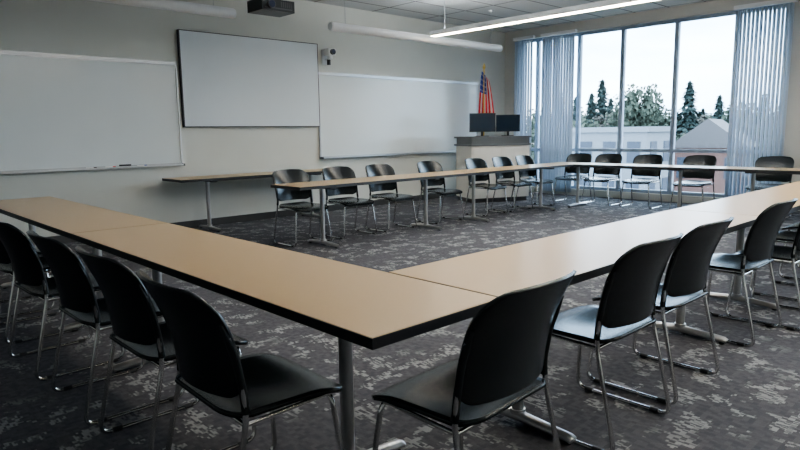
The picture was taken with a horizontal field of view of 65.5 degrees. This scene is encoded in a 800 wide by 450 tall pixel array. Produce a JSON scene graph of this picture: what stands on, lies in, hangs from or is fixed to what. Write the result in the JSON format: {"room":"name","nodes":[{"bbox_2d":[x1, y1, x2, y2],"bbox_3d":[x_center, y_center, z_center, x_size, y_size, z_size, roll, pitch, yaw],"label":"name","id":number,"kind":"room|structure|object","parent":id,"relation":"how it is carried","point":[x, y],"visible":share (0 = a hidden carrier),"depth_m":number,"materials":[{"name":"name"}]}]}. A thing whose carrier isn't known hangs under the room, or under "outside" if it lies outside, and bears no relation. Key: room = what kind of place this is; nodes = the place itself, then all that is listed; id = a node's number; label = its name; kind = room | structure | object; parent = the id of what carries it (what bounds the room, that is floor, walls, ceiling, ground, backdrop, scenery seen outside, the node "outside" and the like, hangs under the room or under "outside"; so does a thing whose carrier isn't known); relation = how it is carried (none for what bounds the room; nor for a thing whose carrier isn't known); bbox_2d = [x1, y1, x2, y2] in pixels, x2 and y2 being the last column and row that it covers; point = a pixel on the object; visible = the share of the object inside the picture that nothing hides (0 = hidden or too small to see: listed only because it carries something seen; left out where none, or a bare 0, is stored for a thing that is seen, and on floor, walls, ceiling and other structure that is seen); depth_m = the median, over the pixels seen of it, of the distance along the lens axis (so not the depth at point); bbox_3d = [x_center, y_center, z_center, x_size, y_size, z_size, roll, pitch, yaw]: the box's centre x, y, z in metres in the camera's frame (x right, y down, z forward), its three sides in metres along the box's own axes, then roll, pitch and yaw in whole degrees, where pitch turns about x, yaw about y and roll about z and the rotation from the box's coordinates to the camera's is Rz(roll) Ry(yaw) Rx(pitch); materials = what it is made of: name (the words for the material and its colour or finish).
{"room":"classroom","nodes":[
{"label":"classroom","id":0,"kind":"room"},
{"bbox_2d":[0,0,504,238],"bbox_3d":[-2.926,-1.653,8.761,14.820,3.360,0.200,-9,12,-43],"label":"wall","id":1,"kind":"structure","parent":0,"point":[70,27],"depth_m":9.03,"materials":[{"name":"paint"}]},
{"bbox_2d":[0,50,184,173],"bbox_3d":[-4.329,-1.309,7.255,3.662,1.399,0.095,-9,12,-43],"label":"whiteboard","id":2,"kind":"object","parent":1,"relation":"attached to","point":[59,112],"visible":1,"depth_m":7.69,"materials":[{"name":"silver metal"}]},
{"bbox_2d":[176,29,319,126],"bbox_3d":[-2.159,-2.119,9.244,2.293,1.303,0.064,-9,12,-43],"label":"projection screen","id":3,"kind":"object","parent":1,"relation":"attached to","point":[227,80],"visible":1,"depth_m":9.12,"materials":[{"name":"grey metal"}]},
{"bbox_2d":[47,194,455,242],"bbox_3d":[-2.884,-0.022,8.873,14.270,0.100,0.012,-9,12,-43],"label":"baseboard","id":4,"kind":"structure","parent":1,"relation":"attached to","point":[266,215],"depth_m":9.54,"materials":[{"name":"grey rubber"}]},
{"bbox_2d":[321,48,335,64],"bbox_3d":[-1.138,-2.711,10.019,0.150,0.250,0.240,-9,12,-43],"label":"camera","id":5,"kind":"object","parent":1,"relation":"attached to","point":[328,53],"visible":1,"depth_m":9.99,"materials":[{"name":"white plastic"}]},
{"bbox_2d":[318,72,477,158],"bbox_3d":[0.159,-2.000,11.455,4.026,1.399,0.095,-9,12,-43],"label":"whiteboard","id":6,"kind":"object","parent":1,"relation":"attached to","point":[361,115],"visible":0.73,"depth_m":11.19,"materials":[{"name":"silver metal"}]},
{"bbox_2d":[247,0,294,16],"bbox_3d":[-1.382,-2.666,6.635,0.400,0.775,0.338,-9,12,-43],"label":"ceiling projector","id":7,"kind":"object","parent":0,"point":[275,8],"depth_m":6.61,"materials":[{"name":"grey plastic"}]},
{"bbox_2d":[0,192,799,449],"bbox_3d":[1.218,0.648,4.710,14.820,0.120,12.174,-9,12,-43],"label":"floor","id":8,"kind":"structure","parent":0,"point":[752,402],"depth_m":3.45,"materials":[{"name":"carpet"}]},
{"bbox_2d":[0,246,54,318],"bbox_3d":[-2.997,0.216,4.670,0.585,0.869,0.539,-9,12,-43],"label":"chair","id":9,"kind":"object","parent":8,"relation":"on","point":[36,248],"visible":0.32,"depth_m":4.68,"materials":[{"name":"black plastic"}]},
{"bbox_2d":[0,241,83,343],"bbox_3d":[-2.515,0.284,4.167,0.585,0.869,0.539,-9,12,-43],"label":"chair","id":10,"kind":"object","parent":8,"relation":"on","point":[5,263],"visible":0.32,"depth_m":3.97,"materials":[{"name":"black plastic"}]},
{"bbox_2d":[0,222,124,380],"bbox_3d":[-1.985,0.365,3.570,0.539,0.869,0.585,7,12,44],"label":"chair","id":11,"kind":"object","parent":8,"relation":"on","point":[29,273],"visible":0.78,"depth_m":3.34,"materials":[{"name":"black plastic"}]},
{"bbox_2d":[0,196,165,330],"bbox_3d":[-2.664,0.247,4.903,0.585,0.730,2.714,-9,12,-43],"label":"table","id":12,"kind":"object","parent":8,"relation":"on","point":[62,217],"visible":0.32,"depth_m":4.47,"materials":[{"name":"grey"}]},
{"bbox_2d":[26,230,184,424],"bbox_3d":[-1.449,0.434,3.052,0.585,0.869,0.539,-9,12,-43],"label":"chair","id":13,"kind":"object","parent":8,"relation":"on","point":[78,300],"visible":0.78,"depth_m":2.81,"materials":[{"name":"black plastic"}]},
{"bbox_2d":[74,246,256,449],"bbox_3d":[-0.987,0.495,2.598,0.585,0.869,0.539,-9,12,-43],"label":"chair","id":14,"kind":"object","parent":8,"relation":"on","point":[136,327],"visible":0.78,"depth_m":2.36,"materials":[{"name":"black plastic"}]},
{"bbox_2d":[136,270,343,449],"bbox_3d":[-0.542,0.560,2.118,0.585,0.869,0.539,-8,11,-41],"label":"chair","id":15,"kind":"object","parent":8,"relation":"on","point":[210,367],"visible":1,"depth_m":1.93,"materials":[{"name":"black plastic"}]},
{"bbox_2d":[162,168,322,231],"bbox_3d":[-2.009,-0.391,9.123,2.714,0.730,0.585,-9,12,-43],"label":"table","id":16,"kind":"object","parent":8,"relation":"on","point":[209,178],"visible":0.8,"depth_m":8.55,"materials":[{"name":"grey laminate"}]},
{"bbox_2d":[71,223,495,449],"bbox_3d":[-0.792,0.510,2.946,0.585,0.730,2.714,-9,12,-43],"label":"table","id":17,"kind":"object","parent":8,"relation":"on","point":[372,309],"visible":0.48,"depth_m":2.34,"materials":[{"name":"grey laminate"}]},
{"bbox_2d":[272,169,331,246],"bbox_3d":[-1.190,-0.220,7.421,0.539,0.869,0.585,-9,12,-43],"label":"chair","id":18,"kind":"object","parent":8,"relation":"on","point":[284,176],"visible":0.92,"depth_m":7.47,"materials":[{"name":"black plastic"}]},
{"bbox_2d":[322,166,376,238],"bbox_3d":[-0.666,-0.301,7.911,0.539,0.869,0.585,-8,11,-41],"label":"chair","id":19,"kind":"object","parent":8,"relation":"on","point":[335,172],"visible":0.9,"depth_m":7.98,"materials":[{"name":"black plastic"}]},
{"bbox_2d":[270,172,465,247],"bbox_3d":[-0.277,-0.219,7.801,2.714,0.730,0.585,-9,12,-43],"label":"table","id":20,"kind":"object","parent":8,"relation":"on","point":[326,184],"visible":0.97,"depth_m":7.40,"materials":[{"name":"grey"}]},
{"bbox_2d":[365,164,416,232],"bbox_3d":[-0.145,-0.381,8.399,0.539,0.869,0.585,-9,12,-43],"label":"chair","id":21,"kind":"object","parent":8,"relation":"on","point":[372,170],"visible":0.9,"depth_m":8.45,"materials":[{"name":"black plastic"}]},
{"bbox_2d":[416,161,463,223],"bbox_3d":[0.566,-0.490,9.064,0.539,0.869,0.585,-9,12,-43],"label":"chair","id":22,"kind":"object","parent":8,"relation":"on","point":[423,166],"visible":0.91,"depth_m":9.12,"materials":[{"name":"black plastic"}]},
{"bbox_2d":[371,270,576,449],"bbox_3d":[0.248,0.560,2.040,0.585,0.869,0.539,7,12,43],"label":"chair","id":23,"kind":"object","parent":8,"relation":"on","point":[504,352],"visible":1,"depth_m":1.84,"materials":[{"name":"black plastic"}]},
{"bbox_2d":[464,158,507,216],"bbox_3d":[1.335,-0.609,9.784,0.539,0.869,0.585,-9,12,-43],"label":"chair","id":24,"kind":"object","parent":8,"relation":"on","point":[471,163],"visible":0.91,"depth_m":9.86,"materials":[{"name":"black plastic"}]},
{"bbox_2d":[478,64,493,135],"bbox_3d":[1.687,-1.885,12.380,0.327,2.620,0.280,7,12,44],"label":"flag","id":25,"kind":"object","parent":8,"relation":"on","point":[485,96],"visible":0.74,"depth_m":12.28,"materials":[{"name":"multicoloured fabric"}]},
{"bbox_2d":[454,136,531,202],"bbox_3d":[1.737,-1.066,11.695,1.240,1.200,0.740,-4,9,-18],"label":"podium","id":26,"kind":"object","parent":8,"relation":"on","point":[485,148],"visible":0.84,"depth_m":11.38,"materials":[{"name":"beige laminate"}]},
{"bbox_2d":[469,113,495,135],"bbox_3d":[1.516,-1.844,11.435,0.480,0.420,0.160,-1,8,-3],"label":"computer monitor","id":27,"kind":"object","parent":26,"relation":"on","point":[478,122],"visible":0.93,"depth_m":11.41,"materials":[{"name":"black plastic"}]},
{"bbox_2d":[496,114,519,135],"bbox_3d":[2.016,-1.862,11.604,0.440,0.390,0.160,2,9,16],"label":"computer monitor","id":28,"kind":"object","parent":26,"relation":"on","point":[504,123],"visible":1,"depth_m":11.58,"materials":[{"name":"black plastic"}]},
{"bbox_2d":[439,163,572,221],"bbox_3d":[1.697,-0.523,9.648,2.714,0.730,0.585,-9,12,-43],"label":"table","id":29,"kind":"object","parent":8,"relation":"on","point":[479,171],"visible":1,"depth_m":9.37,"materials":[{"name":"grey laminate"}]},
{"bbox_2d":[491,157,532,211],"bbox_3d":[1.829,-0.685,10.246,0.539,0.869,0.585,-9,12,-43],"label":"chair","id":30,"kind":"object","parent":8,"relation":"on","point":[497,161],"visible":0.89,"depth_m":10.31,"materials":[{"name":"black plastic"}]},
{"bbox_2d":[515,155,554,207],"bbox_3d":[2.293,-0.756,10.680,0.539,0.869,0.585,-9,12,-43],"label":"chair","id":31,"kind":"object","parent":8,"relation":"on","point":[521,159],"visible":0.82,"depth_m":10.77,"materials":[{"name":"black plastic"}]},
{"bbox_2d":[552,153,591,201],"bbox_3d":[3.147,-0.858,11.278,0.585,0.869,0.539,-9,12,-43],"label":"chair","id":32,"kind":"object","parent":8,"relation":"on","point":[576,157],"visible":0.73,"depth_m":11.35,"materials":[{"name":"black plastic"}]},
{"bbox_2d":[388,209,757,444],"bbox_3d":[1.143,0.429,3.303,2.714,0.730,0.585,-9,12,-43],"label":"table","id":33,"kind":"object","parent":8,"relation":"on","point":[592,252],"visible":0.7,"depth_m":2.80,"materials":[{"name":"grey laminate"}]},
{"bbox_2d":[581,154,621,205],"bbox_3d":[3.546,-0.801,10.861,0.585,0.869,0.539,-9,12,-43],"label":"chair","id":34,"kind":"object","parent":8,"relation":"on","point":[602,158],"visible":0.84,"depth_m":10.91,"materials":[{"name":"black plastic"}]},
{"bbox_2d":[525,233,683,449],"bbox_3d":[0.887,0.449,2.720,0.539,0.869,0.585,-9,12,-43],"label":"chair","id":35,"kind":"object","parent":8,"relation":"on","point":[628,298],"visible":0.88,"depth_m":2.50,"materials":[{"name":"black plastic"}]},
{"bbox_2d":[548,162,721,207],"bbox_3d":[3.632,-0.605,10.004,0.585,0.730,2.714,-9,12,-43],"label":"table","id":36,"kind":"object","parent":8,"relation":"on","point":[680,168],"visible":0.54,"depth_m":9.69,"materials":[{"name":"grey laminate"}]},
{"bbox_2d":[619,154,662,208],"bbox_3d":[4.035,-0.733,10.351,0.585,0.869,0.539,-9,12,-43],"label":"chair","id":37,"kind":"object","parent":8,"relation":"on","point":[644,158],"visible":0.96,"depth_m":10.40,"materials":[{"name":"black plastic"}]},
{"bbox_2d":[587,217,733,404],"bbox_3d":[1.337,0.376,3.169,0.539,0.869,0.585,-9,12,-43],"label":"chair","id":38,"kind":"object","parent":8,"relation":"on","point":[685,280],"visible":0.85,"depth_m":2.93,"materials":[{"name":"black plastic"}]},
{"bbox_2d":[669,155,716,209],"bbox_3d":[4.613,-0.651,9.746,0.585,0.869,0.539,-9,12,-43],"label":"chair","id":39,"kind":"object","parent":8,"relation":"on","point":[696,160],"visible":0.84,"depth_m":9.81,"materials":[{"name":"black plastic"}]},
{"bbox_2d":[675,198,797,346],"bbox_3d":[2.129,0.252,3.923,0.539,0.869,0.585,-9,12,-43],"label":"chair","id":40,"kind":"object","parent":8,"relation":"on","point":[761,238],"visible":0.77,"depth_m":3.70,"materials":[{"name":"black plastic"}]},
{"bbox_2d":[676,184,799,310],"bbox_3d":[3.117,0.125,5.149,2.714,0.730,0.585,-9,12,-43],"label":"table","id":41,"kind":"object","parent":8,"relation":"on","point":[753,203],"visible":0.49,"depth_m":4.59,"materials":[{"name":"grey"}]},
{"bbox_2d":[708,166,799,191],"bbox_3d":[5.503,-0.341,8.047,0.585,0.730,2.714,-9,12,-43],"label":"table","id":42,"kind":"object","parent":8,"relation":"on","point":[749,170],"visible":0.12,"depth_m":8.49,"materials":[{"name":"grey laminate"}]},
{"bbox_2d":[725,224,799,330],"bbox_3d":[2.603,0.203,4.203,0.539,0.869,0.585,-9,12,-43],"label":"chair","id":43,"kind":"object","parent":8,"relation":"on","point":[785,253],"visible":0.48,"depth_m":4.10,"materials":[{"name":"black plastic"}]},
{"bbox_2d":[745,156,793,218],"bbox_3d":[5.335,-0.549,8.991,0.585,0.869,0.539,-9,12,-43],"label":"chair","id":44,"kind":"object","parent":8,"relation":"on","point":[767,161],"visible":0.52,"depth_m":9.08,"materials":[{"name":"black plastic"}]},
{"bbox_2d":[749,230,799,300],"bbox_3d":[3.100,0.106,4.805,0.539,0.869,0.585,-9,12,-43],"label":"chair","id":45,"kind":"object","parent":8,"relation":"on","point":[784,235],"visible":0.36,"depth_m":4.86,"materials":[{"name":"black plastic"}]},
{"bbox_2d":[778,222,799,279],"bbox_3d":[3.645,0.023,5.314,0.539,0.869,0.585,-9,12,-43],"label":"chair","id":46,"kind":"object","parent":8,"relation":"on","point":[790,227],"visible":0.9,"depth_m":5.36,"materials":[{"name":"black plastic"}]},
{"bbox_2d":[305,0,713,32],"bbox_3d":[1.168,-2.808,4.196,14.820,0.150,12.174,-9,12,-43],"label":"ceiling","id":47,"kind":"structure","parent":0,"point":[457,12],"depth_m":10.62,"materials":[{"name":"tile"}]},
{"bbox_2d":[88,0,235,18],"bbox_3d":[-3.364,-2.613,6.162,3.760,0.683,0.120,-9,12,-43],"label":"lamp","id":48,"kind":"object","parent":47,"relation":"hanging from","point":[170,5],"visible":1,"depth_m":6.99,"materials":[{"name":"white metal"}]},
{"bbox_2d":[328,0,502,51],"bbox_3d":[0.409,-3.194,9.693,3.760,0.683,0.120,-9,12,-43],"label":"lamp","id":49,"kind":"object","parent":47,"relation":"hanging from","point":[332,26],"visible":0.97,"depth_m":9.42,"materials":[{"name":"white metal"}]},
{"bbox_2d":[429,0,655,36],"bbox_3d":[3.744,-2.751,6.151,0.150,0.614,9.430,-9,12,-43],"label":"pendant lamp","id":50,"kind":"object","parent":47,"relation":"hanging from","point":[605,4],"visible":1,"depth_m":8.16,"materials":[{"name":"white metal"}]},
{"bbox_2d":[504,0,799,210],"bbox_3d":[6.443,-1.881,9.367,0.350,3.360,11.774,-9,12,-43],"label":"wall","id":51,"kind":"structure","parent":0,"point":[792,129],"depth_m":10.86,"materials":[{"name":"paint"}]},
{"bbox_2d":[521,2,792,197],"bbox_3d":[4.328,-2.137,11.533,0.080,3.050,5.050,-9,12,-43],"label":"window","id":52,"kind":"structure","parent":51,"relation":"in","point":[623,29],"depth_m":11.55,"materials":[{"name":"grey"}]},
{"bbox_2d":[513,35,534,189],"bbox_3d":[2.584,-2.330,13.071,0.080,3.150,0.500,-9,12,-43],"label":"vertical blinds","id":53,"kind":"object","parent":52,"relation":"attached to","point":[522,85],"visible":0.59,"depth_m":12.96,"materials":[{"name":"white fabric"}]},
{"bbox_2d":[540,29,576,191],"bbox_3d":[3.148,-2.250,12.481,0.080,3.150,0.780,-9,12,-43],"label":"vertical blinds","id":54,"kind":"object","parent":52,"relation":"attached to","point":[554,70],"visible":0.9,"depth_m":12.45,"materials":[{"name":"white fabric"}]},
{"bbox_2d":[724,0,797,197],"bbox_3d":[5.669,-1.895,9.845,0.080,3.150,0.870,-9,12,-43],"label":"vertical blinds","id":55,"kind":"object","parent":52,"relation":"attached to","point":[783,30],"visible":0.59,"depth_m":9.79,"materials":[{"name":"white plastic"}]},
{"label":"outside","id":56,"kind":"structure","parent":0,"visible":0},
{"bbox_3d":[134.268,-15.389,161.109,382.930,0.300,450.000,-9,12,-43],"label":"ground","id":57,"kind":"structure","parent":56,"visible":0},
{"bbox_2d":[558,126,676,190],"bbox_3d":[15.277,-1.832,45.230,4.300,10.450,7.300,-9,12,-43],"label":"office building","id":58,"kind":"structure","parent":57,"relation":"on","point":[646,137],"depth_m":42.35,"materials":[{"name":"white paint"}]},
{"bbox_2d":[526,79,778,190],"bbox_3d":[39.749,-12.004,89.726,69.789,16.763,51.508,-9,12,-43],"label":"tree line","id":59,"kind":"object","parent":57,"relation":"on","point":[646,112],"visible":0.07,"depth_m":70.79,"materials":[{"name":"green plant"}]},
{"bbox_2d":[673,119,754,193],"bbox_3d":[25.318,-3.042,50.501,5.800,11.000,6.800,5,10,35],"label":"house","id":60,"kind":"structure","parent":57,"relation":"on","point":[711,133],"depth_m":47.47,"materials":[{"name":"grey brick"}]}
]}

